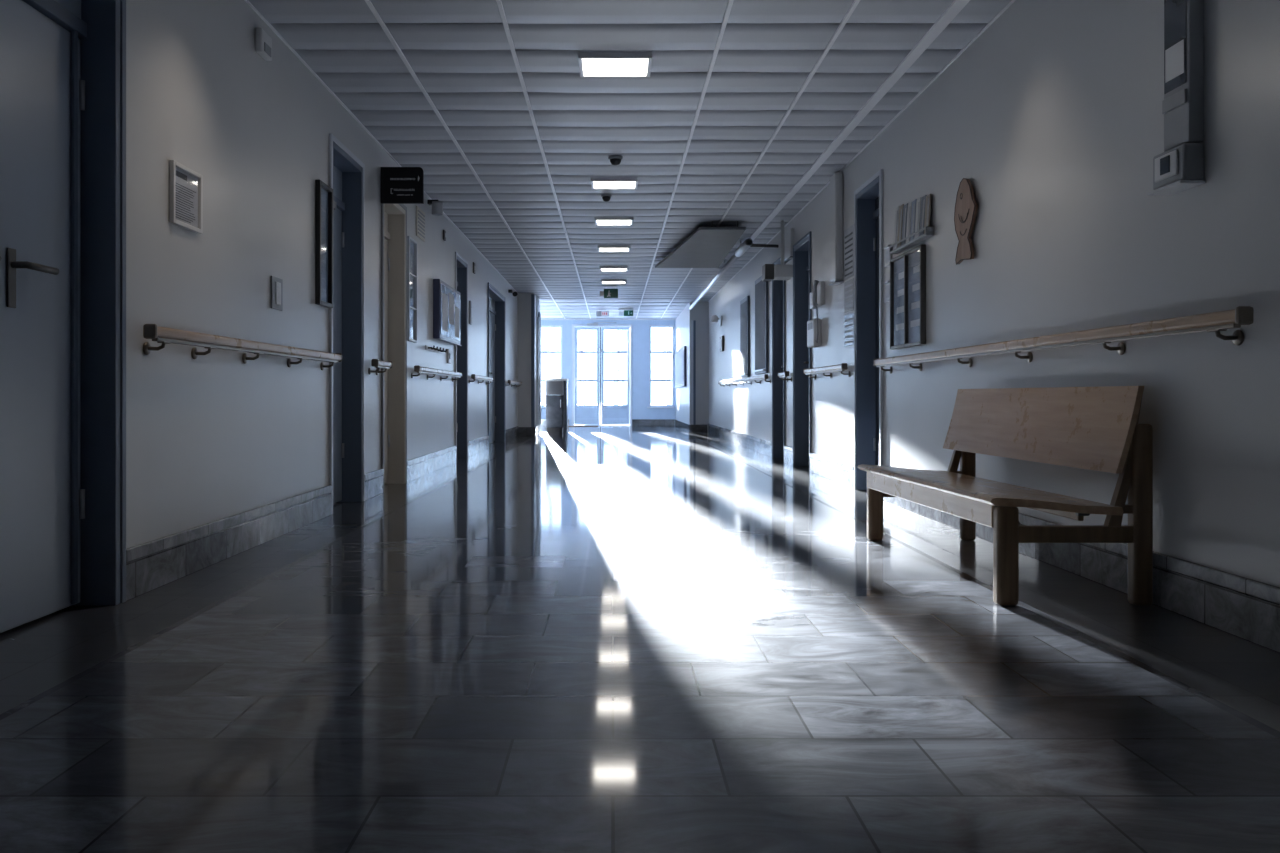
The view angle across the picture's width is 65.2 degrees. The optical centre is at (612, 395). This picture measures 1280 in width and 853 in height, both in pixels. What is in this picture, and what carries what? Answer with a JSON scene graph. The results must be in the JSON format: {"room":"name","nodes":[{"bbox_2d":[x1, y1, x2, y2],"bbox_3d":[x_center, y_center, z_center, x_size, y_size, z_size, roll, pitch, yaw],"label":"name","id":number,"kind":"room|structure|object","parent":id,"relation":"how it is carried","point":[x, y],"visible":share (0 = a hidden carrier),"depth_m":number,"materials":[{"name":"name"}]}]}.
{"room":"hospital interior","nodes":[
{"label":"hospital interior","id":0,"kind":"room"},
{"bbox_2d":[126,0,516,548],"bbox_3d":[-1.850,-0.615,8.300,0.260,2.670,21.800,0,0,0],"label":"wall","id":1,"kind":"structure","parent":0,"point":[213,436],"depth_m":4.62,"materials":[{"name":"paint"}]},
{"bbox_2d":[0,0,125,632],"bbox_3d":[-1.786,-0.475,2.885,0.168,2.390,1.230,0,0,0],"label":"door","id":2,"kind":"structure","parent":1,"relation":"in","point":[63,62],"depth_m":3.30,"materials":[{"name":"blue paint"}]},
{"bbox_2d":[169,160,202,233],"bbox_3d":[-1.710,-0.793,4.008,0.019,0.243,0.273,0,0,0],"label":"framed notice","id":3,"kind":"object","parent":1,"relation":"attached to","point":[185,184],"visible":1,"depth_m":4.01,"materials":[{"name":"white paper"}]},
{"bbox_2d":[143,324,341,369],"bbox_3d":[-1.673,-0.204,4.790,0.091,0.107,2.462,0,0,0],"label":"handrail","id":4,"kind":"object","parent":1,"relation":"attached to","point":[163,335],"visible":1,"depth_m":4.23,"materials":[{"name":"brown wood"}]},
{"bbox_2d":[255,28,271,60],"bbox_3d":[-1.700,-1.712,4.875,0.039,0.115,0.150,0,0,0],"label":"sensor","id":5,"kind":"object","parent":1,"relation":"attached to","point":[263,41],"visible":1,"depth_m":4.83,"materials":[{"name":"white plastic"}]},
{"bbox_2d":[271,276,282,310],"bbox_3d":[-1.712,-0.522,5.100,0.015,0.165,0.160,0,0,0],"label":"light switch","id":6,"kind":"object","parent":1,"relation":"attached to","point":[276,283],"visible":1,"depth_m":5.08,"materials":[{"name":"grey plastic"}]},
{"bbox_2d":[126,426,518,600],"bbox_3d":[-1.710,0.629,7.700,0.019,0.182,20.600,0,0,0],"label":"baseboard","id":7,"kind":"structure","parent":1,"relation":"attached to","point":[154,564],"depth_m":4.53,"materials":[{"name":"stone"}]},
{"bbox_2d":[315,179,332,307],"bbox_3d":[-1.704,-0.890,5.905,0.029,0.720,0.270,0,0,0],"label":"framed picture","id":8,"kind":"object","parent":1,"relation":"attached to","point":[323,192],"visible":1,"depth_m":5.92,"materials":[{"name":"black plastic"}]},
{"bbox_2d":[329,133,364,514],"bbox_3d":[-1.794,-0.435,6.455,0.183,2.310,0.810,0,0,0],"label":"door","id":9,"kind":"structure","parent":1,"relation":"in","point":[346,171],"depth_m":6.79,"materials":[{"name":"blue paint"},{"name":"brushed steel"}]},
{"bbox_2d":[368,359,391,374],"bbox_3d":[-1.673,-0.204,7.160,0.091,0.107,0.462,0,0,0],"label":"handrail","id":10,"kind":"object","parent":1,"relation":"attached to","point":[376,363],"visible":1,"depth_m":7.05,"materials":[{"name":"brown wood"}]},
{"bbox_2d":[381,204,406,492],"bbox_3d":[-1.796,-0.420,7.840,0.188,2.280,0.860,0,0,0],"label":"door","id":11,"kind":"structure","parent":1,"relation":"in","point":[393,216],"depth_m":8.21,"materials":[{"name":"beige wood"}]},
{"bbox_2d":[380,167,423,203],"bbox_3d":[-1.559,-1.557,7.394,0.314,0.266,0.032,0,0,0],"label":"sign","id":12,"kind":"object","parent":1,"relation":"attached to","point":[398,185],"visible":1,"depth_m":7.38,"materials":[{"name":"black plastic"}]},
{"bbox_2d":[407,236,416,342],"bbox_3d":[-1.704,-0.895,8.470,0.029,0.870,0.340,0,0,0],"label":"case","id":13,"kind":"object","parent":1,"relation":"attached to","point":[411,243],"visible":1,"depth_m":8.51,"materials":[{"name":"clear glass"}]},
{"bbox_2d":[416,206,424,241],"bbox_3d":[-1.710,-1.530,8.900,0.017,0.260,0.360,0,0,0],"label":"air vent","id":14,"kind":"object","parent":1,"relation":"in","point":[420,215],"visible":1,"depth_m":8.86,"materials":[{"name":"grey plastic"}]},
{"bbox_2d":[427,200,442,215],"bbox_3d":[-1.648,-1.752,9.300,0.142,0.135,0.116,0,0,0],"label":"wall lantern","id":15,"kind":"object","parent":1,"relation":"attached to","point":[437,206],"visible":1,"depth_m":9.26,"materials":[{"name":"black plastic"}]},
{"bbox_2d":[425,345,446,352],"bbox_3d":[-1.681,-0.446,9.575,0.077,0.042,0.850,0,0,0],"label":"hook rail","id":16,"kind":"object","parent":1,"relation":"attached to","point":[429,348],"visible":1,"depth_m":9.41,"materials":[{"name":"black plastic"}]},
{"bbox_2d":[411,365,461,381],"bbox_3d":[-1.673,-0.204,9.620,0.091,0.107,2.402,0,0,0],"label":"handrail","id":17,"kind":"object","parent":1,"relation":"attached to","point":[417,368],"visible":1,"depth_m":9.25,"materials":[{"name":"brown wood"}]},
{"bbox_2d":[433,279,460,345],"bbox_3d":[-1.681,-0.831,10.200,0.077,0.578,1.300,0,0,0],"label":"wall display","id":18,"kind":"object","parent":1,"relation":"attached to","point":[446,300],"visible":1,"depth_m":9.90,"materials":[{"name":"paper"}]},
{"bbox_2d":[447,349,450,363],"bbox_3d":[-1.708,-0.415,10.430,0.023,0.150,0.160,0,0,0],"label":"wall socket","id":19,"kind":"object","parent":1,"relation":"attached to","point":[448,350],"visible":0.99,"depth_m":10.40,"materials":[{"name":"white plastic"}]},
{"bbox_2d":[455,252,467,461],"bbox_3d":[-1.788,-0.425,11.310,0.173,2.290,0.880,0,0,0],"label":"door","id":20,"kind":"structure","parent":1,"relation":"in","point":[461,265],"depth_m":11.68,"materials":[{"name":"blue paint"}]},
{"bbox_2d":[469,301,471,324],"bbox_3d":[-1.708,-1.000,12.010,0.023,0.280,0.120,0,0,0],"label":"room sign","id":21,"kind":"object","parent":1,"relation":"attached to","point":[470,302],"visible":1,"depth_m":11.95,"materials":[{"name":"grey plastic"}]},
{"bbox_2d":[469,374,493,384],"bbox_3d":[-1.673,-0.204,12.740,0.091,0.107,1.842,0,0,0],"label":"handrail","id":22,"kind":"object","parent":1,"relation":"attached to","point":[474,377],"visible":1,"depth_m":12.60,"materials":[{"name":"brown wood"}]},
{"bbox_2d":[488,282,504,442],"bbox_3d":[-1.804,-0.420,14.775,0.203,2.280,2.110,0,0,0],"label":"door","id":23,"kind":"structure","parent":1,"relation":"in","point":[496,300],"depth_m":15.77,"materials":[{"name":"blue paint"}]},
{"bbox_2d":[508,289,517,296],"bbox_3d":[-1.640,-1.691,16.480,0.159,0.119,0.252,0,0,0],"label":"security camera","id":24,"kind":"object","parent":1,"relation":"attached to","point":[514,294],"visible":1,"depth_m":16.42,"materials":[{"name":"black plastic"}]},
{"bbox_2d":[506,380,521,387],"bbox_3d":[-1.673,-0.204,16.900,0.091,0.107,2.002,0,0,0],"label":"handrail","id":25,"kind":"object","parent":1,"relation":"attached to","point":[511,382],"visible":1,"depth_m":16.87,"materials":[{"name":"brown wood"}]},
{"bbox_2d":[244,0,1015,319],"bbox_3d":[-1.660,-1.840,10.700,7.080,0.040,26.599,0,0,0],"label":"trim","id":26,"kind":"structure","parent":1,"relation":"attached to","point":[956,6],"depth_m":6.15,"materials":[{"name":"metal"}]},
{"bbox_2d":[517,293,539,433],"bbox_3d":[-1.587,-0.565,18.600,0.365,2.570,1.200,0,0,0],"label":"wall column","id":27,"kind":"structure","parent":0,"point":[523,299],"depth_m":18.00,"materials":[{"name":"paint"}]},
{"bbox_2d":[531,294,540,426],"bbox_3d":[-1.415,-0.555,18.593,0.060,2.550,1.216,0,0,2],"label":"trim","id":28,"kind":"structure","parent":27,"relation":"attached to","point":[532,295],"depth_m":17.99,"materials":[{"name":"blue paint"}]},
{"bbox_2d":[541,320,675,425],"bbox_3d":[-1.660,-0.615,24.110,7.480,2.670,0.220,0,0,0],"label":"wall","id":29,"kind":"structure","parent":0,"point":[640,328],"depth_m":24.00,"materials":[{"name":"paint"}]},
{"bbox_2d":[541,325,562,407],"bbox_3d":[-1.650,-0.703,24.020,0.960,1.995,0.180,0,0,0],"label":"window","id":30,"kind":"structure","parent":29,"relation":"in","point":[561,326],"depth_m":24.05,"materials":[{"name":"blue paint"}]},
{"bbox_2d":[572,322,631,425],"bbox_3d":[-0.265,-0.522,23.965,1.450,2.485,0.310,0,0,0],"label":"door","id":31,"kind":"structure","parent":29,"relation":"in","point":[585,415],"depth_m":24.01,"materials":[{"name":"paint"}]},
{"bbox_2d":[518,419,706,435],"bbox_3d":[-1.675,0.640,20.992,7.050,0.160,6.016,0,0,0],"label":"baseboard","id":32,"kind":"structure","parent":29,"relation":"attached to","point":[522,431],"depth_m":21.66,"materials":[{"name":"stone"}]},
{"bbox_2d":[647,325,673,407],"bbox_3d":[1.145,-0.703,24.020,0.650,1.995,0.180,0,0,0],"label":"window","id":33,"kind":"structure","parent":29,"relation":"in","point":[650,326],"depth_m":24.05,"materials":[{"name":"blue paint"}]},
{"bbox_2d":[248,0,1011,318],"bbox_3d":[-1.660,-1.906,10.628,7.480,0.128,27.144,0,0,0],"label":"ceiling","id":34,"kind":"structure","parent":0,"point":[739,99],"depth_m":6.41,"materials":[{"name":"tile"}]},
{"bbox_2d":[596,311,608,316],"bbox_3d":[-0.225,-1.775,21.397,0.270,0.150,0.046,0,0,0],"label":"hanging sign","id":35,"kind":"object","parent":34,"relation":"hanging from","point":[598,313],"visible":1,"depth_m":21.38,"materials":[{"name":"grey plastic"}]},
{"bbox_2d":[601,194,611,201],"bbox_3d":[-0.060,-1.821,9.200,0.104,0.066,0.104,0,0,0],"label":"smoke detector","id":36,"kind":"object","parent":34,"relation":"attached to","point":[606,197],"visible":1,"depth_m":9.17,"materials":[{"name":"grey plastic"}]},
{"bbox_2d":[600,289,617,297],"bbox_3d":[-0.070,-1.758,16.998,0.310,0.185,0.043,0,0,0],"label":"exit sign","id":37,"kind":"object","parent":34,"relation":"hanging from","point":[607,293],"visible":1,"depth_m":16.98,"materials":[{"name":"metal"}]},
{"bbox_2d":[601,280,625,283],"bbox_3d":[0.012,-1.838,16.100,0.400,0.032,0.330,0,0,0],"label":"recessed light","id":38,"kind":"object","parent":34,"relation":"in","point":[602,281],"visible":1,"depth_m":15.99,"materials":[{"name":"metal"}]},
{"bbox_2d":[595,217,632,224],"bbox_3d":[0.012,-1.838,10.520,0.400,0.032,0.330,0,0,0],"label":"recessed light","id":39,"kind":"object","parent":34,"relation":"in","point":[598,220],"visible":1,"depth_m":10.43,"materials":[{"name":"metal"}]},
{"bbox_2d":[597,220,630,223],"bbox_3d":[0.012,-1.836,10.520,0.356,0.012,0.294,0,0,0],"label":"diffuser","id":40,"kind":"object","parent":39,"relation":"attached to","point":[598,221],"depth_m":10.52,"materials":[{"name":"white plastic"}]},
{"bbox_2d":[598,246,629,251],"bbox_3d":[0.012,-1.838,12.480,0.400,0.032,0.330,0,0,0],"label":"recessed light","id":41,"kind":"object","parent":34,"relation":"in","point":[600,248],"visible":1,"depth_m":12.42,"materials":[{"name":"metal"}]},
{"bbox_2d":[600,248,627,250],"bbox_3d":[0.012,-1.836,12.480,0.356,0.012,0.294,0,0,0],"label":"diffuser","id":42,"kind":"object","parent":41,"relation":"attached to","point":[601,249],"depth_m":12.49,"materials":[{"name":"white plastic"}]},
{"bbox_2d":[600,266,627,270],"bbox_3d":[0.012,-1.838,14.450,0.400,0.032,0.330,0,0,0],"label":"recessed light","id":43,"kind":"object","parent":34,"relation":"in","point":[602,268],"visible":1,"depth_m":14.29,"materials":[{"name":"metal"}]},
{"bbox_2d":[602,269,625,270],"bbox_3d":[0.012,-1.836,14.450,0.356,0.012,0.294,0,0,0],"label":"diffuser","id":44,"kind":"object","parent":43,"relation":"attached to","point":[602,269],"depth_m":14.52,"materials":[{"name":"white plastic"}]},
{"bbox_2d":[591,178,637,188],"bbox_3d":[0.012,-1.838,8.650,0.400,0.032,0.330,0,0,0],"label":"recessed light","id":45,"kind":"object","parent":34,"relation":"in","point":[596,183],"visible":1,"depth_m":8.61,"materials":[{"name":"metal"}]},
{"bbox_2d":[594,182,634,187],"bbox_3d":[0.012,-1.836,8.650,0.356,0.012,0.294,0,0,0],"label":"diffuser","id":46,"kind":"object","parent":45,"relation":"attached to","point":[596,184],"depth_m":8.67,"materials":[{"name":"white plastic"}]},
{"bbox_2d":[578,52,651,76],"bbox_3d":[0.012,-1.838,5.555,0.400,0.032,0.330,0,0,0],"label":"recessed light","id":47,"kind":"object","parent":34,"relation":"in","point":[591,64],"visible":1,"depth_m":5.52,"materials":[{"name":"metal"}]},
{"bbox_2d":[582,59,647,74],"bbox_3d":[0.012,-1.836,5.555,0.356,0.012,0.294,0,0,0],"label":"diffuser","id":48,"kind":"object","parent":47,"relation":"attached to","point":[589,66],"depth_m":5.55,"materials":[{"name":"white plastic"}]},
{"bbox_2d":[608,155,622,165],"bbox_3d":[0.020,-1.821,7.750,0.115,0.066,0.115,0,0,0],"label":"smoke detector","id":49,"kind":"object","parent":34,"relation":"attached to","point":[615,160],"visible":1,"depth_m":7.71,"materials":[{"name":"grey plastic"}]},
{"bbox_2d":[619,309,632,315],"bbox_3d":[0.275,-1.772,21.213,0.310,0.155,0.073,0,0,0],"label":"exit sign","id":50,"kind":"object","parent":34,"relation":"hanging from","point":[627,312],"visible":1,"depth_m":21.18,"materials":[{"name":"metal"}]},
{"bbox_2d":[655,221,745,267],"bbox_3d":[1.008,-1.802,12.125,0.865,0.095,3.150,0,0,0],"label":"board","id":51,"kind":"object","parent":34,"relation":"hanging from","point":[707,247],"visible":1,"depth_m":11.91,"materials":[{"name":"metal"}]},
{"bbox_2d":[689,238,777,309],"bbox_3d":[1.674,-1.765,15.395,0.402,0.171,8.390,0,0,0],"label":"ceiling pipe","id":52,"kind":"object","parent":34,"relation":"hanging from","point":[748,242],"visible":1,"depth_m":12.63,"materials":[{"name":"metal"}]},
{"bbox_2d":[0,426,1279,852],"bbox_3d":[-1.510,0.745,10.700,7.380,0.050,26.600,0,0,0],"label":"floor","id":53,"kind":"structure","parent":0,"point":[600,639],"depth_m":2.44,"materials":[{"name":"tile"}]},
{"bbox_2d":[545,378,568,432],"bbox_3d":[-1.109,0.189,19.725,0.442,1.062,0.590,0,0,0],"label":"base cabinet","id":54,"kind":"object","parent":53,"relation":"on","point":[556,388],"visible":1,"depth_m":19.45,"materials":[{"name":"metal"}]},
{"bbox_2d":[545,378,568,380],"bbox_3d":[-1.109,-0.322,19.725,0.442,0.040,0.590,0,0,0],"label":"countertop","id":55,"kind":"structure","parent":54,"relation":"on","point":[546,379],"depth_m":19.43,"materials":[{"name":"white plastic"}]},
{"bbox_2d":[858,386,1152,605],"bbox_3d":[1.545,0.343,4.240,0.614,0.755,1.660,0,0,0],"label":"bench","id":56,"kind":"object","parent":53,"relation":"on","point":[1098,428],"visible":1,"depth_m":3.67,"materials":[{"name":"brown wood"}]},
{"bbox_2d":[676,302,708,432],"bbox_3d":[1.700,-0.565,21.800,0.400,2.570,4.400,0,0,0],"label":"wall","id":57,"kind":"structure","parent":0,"point":[699,312],"depth_m":19.60,"materials":[{"name":"paint"}]},
{"bbox_2d":[674,346,685,387],"bbox_3d":[1.457,-0.603,21.850,0.084,0.835,2.900,0,0,0],"label":"board","id":58,"kind":"object","parent":57,"relation":"attached to","point":[680,355],"visible":1,"depth_m":21.39,"materials":[{"name":"paper"}]},
{"bbox_2d":[691,320,695,424],"bbox_3d":[1.575,-0.440,19.591,0.090,2.080,0.013,0,0,0],"label":"trim","id":59,"kind":"structure","parent":57,"relation":"attached to","point":[693,322],"depth_m":19.59,"materials":[{"name":"blue paint"}]},
{"bbox_2d":[709,0,1279,586],"bbox_3d":[2.010,-0.615,10.700,0.260,2.670,26.600,0,0,0],"label":"wall","id":60,"kind":"structure","parent":0,"point":[1053,117],"depth_m":3.96,"materials":[{"name":"paint"}]},
{"bbox_2d":[710,315,721,325],"bbox_3d":[1.780,-1.305,17.270,0.199,0.190,0.140,0,0,0],"label":"wall lamp","id":61,"kind":"object","parent":60,"relation":"attached to","point":[714,318],"visible":1,"depth_m":17.21,"materials":[{"name":"metal"}]},
{"bbox_2d":[720,336,723,351],"bbox_3d":[1.857,-0.890,17.075,0.044,0.260,0.350,0,0,0],"label":"alarm box","id":62,"kind":"object","parent":60,"relation":"attached to","point":[721,337],"visible":1,"depth_m":16.96,"materials":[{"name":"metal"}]},
{"bbox_2d":[738,296,749,377],"bbox_3d":[1.849,-0.820,14.150,0.059,1.120,0.800,0,0,0],"label":"board","id":63,"kind":"object","parent":60,"relation":"attached to","point":[745,303],"visible":0.9,"depth_m":13.95,"materials":[{"name":"blue paint"}]},
{"bbox_2d":[718,374,770,385],"bbox_3d":[1.833,-0.204,14.400,0.091,0.107,5.202,0,0,0],"label":"handrail","id":64,"kind":"object","parent":60,"relation":"attached to","point":[761,377],"visible":1,"depth_m":13.57,"materials":[{"name":"brown wood"}]},
{"bbox_2d":[753,276,767,374],"bbox_3d":[1.849,-0.890,12.575,0.059,1.220,0.950,0,0,0],"label":"board","id":65,"kind":"object","parent":60,"relation":"attached to","point":[761,287],"visible":0.88,"depth_m":12.43,"materials":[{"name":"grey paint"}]},
{"bbox_2d":[762,220,792,280],"bbox_3d":[1.728,-1.528,10.495,0.295,0.625,0.250,0,0,0],"label":"junction box","id":66,"kind":"object","parent":60,"relation":"attached to","point":[770,272],"visible":1,"depth_m":10.40,"materials":[{"name":"white plastic"}]},
{"bbox_2d":[772,257,784,461],"bbox_3d":[1.958,-0.415,11.315,0.193,2.270,0.830,0,0,0],"label":"door","id":67,"kind":"structure","parent":60,"relation":"in","point":[778,286],"depth_m":11.66,"materials":[{"name":"blue paint"}]},
{"bbox_2d":[778,371,791,381],"bbox_3d":[1.833,-0.204,10.630,0.091,0.107,0.462,0,0,0],"label":"handrail","id":68,"kind":"object","parent":60,"relation":"attached to","point":[785,374],"visible":1,"depth_m":10.52,"materials":[{"name":"brown wood"}]},
{"bbox_2d":[784,228,793,263],"bbox_3d":[1.859,-1.590,10.630,0.041,0.300,0.520,0,0,0],"label":"board","id":69,"kind":"object","parent":60,"relation":"attached to","point":[789,235],"visible":0.76,"depth_m":10.48,"materials":[{"name":"paint"}]},
{"bbox_2d":[793,231,810,471],"bbox_3d":[1.958,-0.420,9.915,0.193,2.280,0.890,0,0,0],"label":"door","id":70,"kind":"structure","parent":60,"relation":"in","point":[802,248],"depth_m":10.30,"materials":[{"name":"blue paint"}]},
{"bbox_2d":[810,292,817,308],"bbox_3d":[1.853,-0.885,9.220,0.053,0.150,0.160,0,0,0],"label":"box","id":71,"kind":"object","parent":60,"relation":"attached to","point":[811,293],"visible":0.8,"depth_m":9.20,"materials":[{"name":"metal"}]},
{"bbox_2d":[807,280,824,347],"bbox_3d":[1.834,-0.743,9.100,0.090,0.586,0.480,0,0,0],"label":"wall telephone","id":72,"kind":"object","parent":60,"relation":"attached to","point":[814,325],"visible":1,"depth_m":9.02,"materials":[{"name":"white plastic"}]},
{"bbox_2d":[803,363,849,379],"bbox_3d":[1.833,-0.204,8.610,0.091,0.107,1.582,0,0,0],"label":"handrail","id":73,"kind":"object","parent":60,"relation":"attached to","point":[842,367],"visible":1,"depth_m":8.44,"materials":[{"name":"brown wood"}]},
{"bbox_2d":[829,172,843,284],"bbox_3d":[1.842,-1.377,8.250,0.074,0.905,0.240,0,0,0],"label":"duct","id":74,"kind":"object","parent":60,"relation":"attached to","point":[836,181],"visible":1,"depth_m":8.14,"materials":[{"name":"metal"}]},
{"bbox_2d":[844,313,853,346],"bbox_3d":[1.875,-0.525,7.940,0.008,0.250,0.320,0,0,0],"label":"notice","id":75,"kind":"object","parent":60,"relation":"attached to","point":[848,319],"visible":1,"depth_m":7.92,"materials":[{"name":"paper"}]},
{"bbox_2d":[844,278,853,312],"bbox_3d":[1.875,-0.795,7.940,0.008,0.250,0.320,0,0,0],"label":"notice","id":76,"kind":"object","parent":60,"relation":"attached to","point":[848,285],"visible":1,"depth_m":7.92,"materials":[{"name":"white paper"}]},
{"bbox_2d":[844,224,853,279],"bbox_3d":[1.875,-1.140,7.940,0.008,0.400,0.320,0,0,0],"label":"vent","id":77,"kind":"object","parent":60,"relation":"attached to","point":[849,232],"visible":1,"depth_m":7.92,"materials":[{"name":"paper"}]},
{"bbox_2d":[854,169,882,489],"bbox_3d":[1.958,-0.430,7.345,0.193,2.300,0.770,0,0,0],"label":"door","id":78,"kind":"structure","parent":60,"relation":"in","point":[868,198],"depth_m":7.66,"materials":[{"name":"blue paint"}]},
{"bbox_2d":[883,280,889,302],"bbox_3d":[1.865,-0.710,6.800,0.029,0.140,0.140,0,0,0],"label":"sign holder","id":79,"kind":"object","parent":60,"relation":"attached to","point":[886,283],"visible":0.73,"depth_m":6.80,"materials":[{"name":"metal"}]},
{"bbox_2d":[883,245,891,267],"bbox_3d":[1.865,-0.950,6.800,0.029,0.140,0.140,0,0,0],"label":"sign holder","id":80,"kind":"object","parent":60,"relation":"attached to","point":[888,256],"visible":0.86,"depth_m":6.80,"materials":[{"name":"metal"}]},
{"bbox_2d":[890,244,925,348],"bbox_3d":[1.862,-0.610,6.335,0.034,0.600,0.670,0,0,0],"label":"picture frame","id":81,"kind":"object","parent":60,"relation":"attached to","point":[907,269],"visible":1,"depth_m":6.32,"materials":[{"name":"metal"}]},
{"bbox_2d":[894,258,903,345],"bbox_3d":[1.873,-0.610,6.497,0.010,0.560,0.305,0,0,0],"label":"print","id":82,"kind":"object","parent":81,"relation":"attached to","point":[898,262],"depth_m":6.52},
{"bbox_2d":[908,250,919,342],"bbox_3d":[1.873,-0.610,6.173,0.010,0.560,0.305,0,0,0],"label":"print","id":83,"kind":"object","parent":81,"relation":"attached to","point":[913,255],"depth_m":6.20},
{"bbox_2d":[889,226,933,253],"bbox_3d":[1.855,-0.966,6.235,0.049,0.052,0.770,0,0,0],"label":"rack","id":84,"kind":"object","parent":60,"relation":"attached to","point":[929,230],"visible":0.99,"depth_m":6.12,"materials":[{"name":"grey plastic"}]},
{"bbox_2d":[893,206,899,249],"bbox_3d":[1.859,-1.099,6.557,0.025,0.285,0.086,0,0,0],"label":"leaflet","id":85,"kind":"object","parent":84,"relation":"in","point":[896,208],"visible":0.71,"depth_m":6.55,"materials":[{"name":"white paper"}]},
{"bbox_2d":[897,204,903,247],"bbox_3d":[1.858,-1.095,6.464,0.024,0.278,0.086,0,0,0],"label":"leaflet","id":86,"kind":"object","parent":84,"relation":"in","point":[900,221],"visible":0.68,"depth_m":6.45,"materials":[{"name":"white paper"}]},
{"bbox_2d":[901,203,907,245],"bbox_3d":[1.858,-1.088,6.368,0.024,0.263,0.083,0,0,0],"label":"leaflet","id":87,"kind":"object","parent":84,"relation":"in","point":[905,207],"visible":0.67,"depth_m":6.36,"materials":[{"name":"paper"}]},
{"bbox_2d":[905,202,911,242],"bbox_3d":[1.858,-1.084,6.275,0.023,0.254,0.083,0,0,0],"label":"leaflet","id":88,"kind":"object","parent":84,"relation":"in","point":[908,226],"visible":0.77,"depth_m":6.27,"materials":[{"name":"white paper"}]},
{"bbox_2d":[910,199,916,240],"bbox_3d":[1.858,-1.083,6.183,0.023,0.254,0.087,0,0,0],"label":"leaflet","id":89,"kind":"object","parent":84,"relation":"in","point":[913,211],"visible":0.74,"depth_m":6.17,"materials":[{"name":"white paper"}]},
{"bbox_2d":[914,197,921,238],"bbox_3d":[1.857,-1.080,6.090,0.023,0.248,0.086,0,0,0],"label":"leaflet","id":90,"kind":"object","parent":84,"relation":"in","point":[918,201],"visible":0.81,"depth_m":6.08,"materials":[{"name":"white paper"}]},
{"bbox_2d":[919,195,926,235],"bbox_3d":[1.857,-1.077,5.993,0.022,0.242,0.085,0,0,0],"label":"leaflet","id":91,"kind":"object","parent":84,"relation":"in","point":[923,199],"visible":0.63,"depth_m":5.99,"materials":[{"name":"paper"}]},
{"bbox_2d":[924,194,930,233],"bbox_3d":[1.857,-1.071,5.902,0.022,0.230,0.086,0,0,0],"label":"leaflet","id":92,"kind":"object","parent":84,"relation":"in","point":[928,198],"visible":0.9,"depth_m":5.89,"materials":[{"name":"white paper"}]},
{"bbox_2d":[954,178,977,264],"bbox_3d":[1.864,-0.930,5.270,0.032,0.445,0.311,0,0,0],"label":"plaque","id":93,"kind":"object","parent":60,"relation":"attached to","point":[966,206],"visible":1,"depth_m":5.25,"materials":[{"name":"brown wood"}]},
{"bbox_2d":[708,423,1279,652],"bbox_3d":[1.869,0.629,8.500,0.019,0.182,22.200,0,0,0],"label":"baseboard","id":94,"kind":"structure","parent":60,"relation":"attached to","point":[1244,608],"depth_m":3.39,"materials":[{"name":"stone"}]},
{"bbox_2d":[873,306,1253,373],"bbox_3d":[1.833,-0.204,4.870,0.091,0.107,4.022,0,0,0],"label":"handrail","id":95,"kind":"object","parent":60,"relation":"attached to","point":[1216,322],"visible":1,"depth_m":3.68,"materials":[{"name":"brown wood"}]},
{"bbox_2d":[1147,143,1205,194],"bbox_3d":[1.837,-0.740,3.265,0.084,0.131,0.198,0,0,0],"label":"control box","id":96,"kind":"object","parent":60,"relation":"attached to","point":[1180,168],"visible":1,"depth_m":3.20,"materials":[{"name":"grey plastic"}]},
{"bbox_2d":[1162,0,1203,151],"bbox_3d":[1.851,-1.245,3.251,0.057,0.870,0.149,0,0,0],"label":"electrical panel","id":97,"kind":"object","parent":60,"relation":"attached to","point":[1183,102],"visible":0.94,"depth_m":3.21,"materials":[{"name":"grey plastic"}]},
{"label":"outside","id":98,"kind":"structure","parent":0,"visible":0},
{"bbox_2d":[541,403,665,424],"bbox_3d":[0.000,0.905,57.000,120.000,0.130,114.000,0,0,0],"label":"ground","id":99,"kind":"structure","parent":98,"point":[541,403],"depth_m":98.84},
{"bbox_2d":[541,327,586,404],"bbox_3d":[-2.416,-2.299,33.873,3.064,6.307,1.558,0,0,0],"label":"bare tree","id":100,"kind":"object","parent":99,"relation":"on","point":[551,329],"visible":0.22,"depth_m":33.90,"materials":[{"name":"white plant"}]},
{"bbox_2d":[574,327,574,421],"bbox_3d":[-1.313,-3.349,32.870,2.459,8.397,3.222,0,0,-23],"label":"tree","id":101,"kind":"object","parent":99,"relation":"on","point":[574,327],"visible":0.02,"depth_m":32.84,"materials":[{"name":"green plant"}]},
{"bbox_2d":[560,328,599,404],"bbox_3d":[-1.072,-2.149,35.098,1.713,6.005,2.329,0,0,0],"label":"bare tree","id":102,"kind":"object","parent":99,"relation":"on","point":[582,391],"visible":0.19,"depth_m":34.90,"materials":[{"name":"white plant"}]},
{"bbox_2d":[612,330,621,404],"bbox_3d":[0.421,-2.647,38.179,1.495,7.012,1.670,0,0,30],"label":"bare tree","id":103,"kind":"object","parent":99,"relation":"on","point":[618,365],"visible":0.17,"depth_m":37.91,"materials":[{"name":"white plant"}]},
{"bbox_2d":[622,330,626,404],"bbox_3d":[0.572,-3.955,30.544,3.266,9.610,2.248,0,0,0],"label":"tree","id":104,"kind":"object","parent":99,"relation":"on","point":[624,332],"visible":0.02,"depth_m":30.83,"materials":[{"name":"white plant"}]},
{"bbox_2d":[651,327,671,404],"bbox_3d":[1.815,-2.400,33.297,1.711,6.512,1.992,0,0,-11],"label":"bare tree","id":105,"kind":"object","parent":99,"relation":"on","point":[668,358],"visible":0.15,"depth_m":32.92,"materials":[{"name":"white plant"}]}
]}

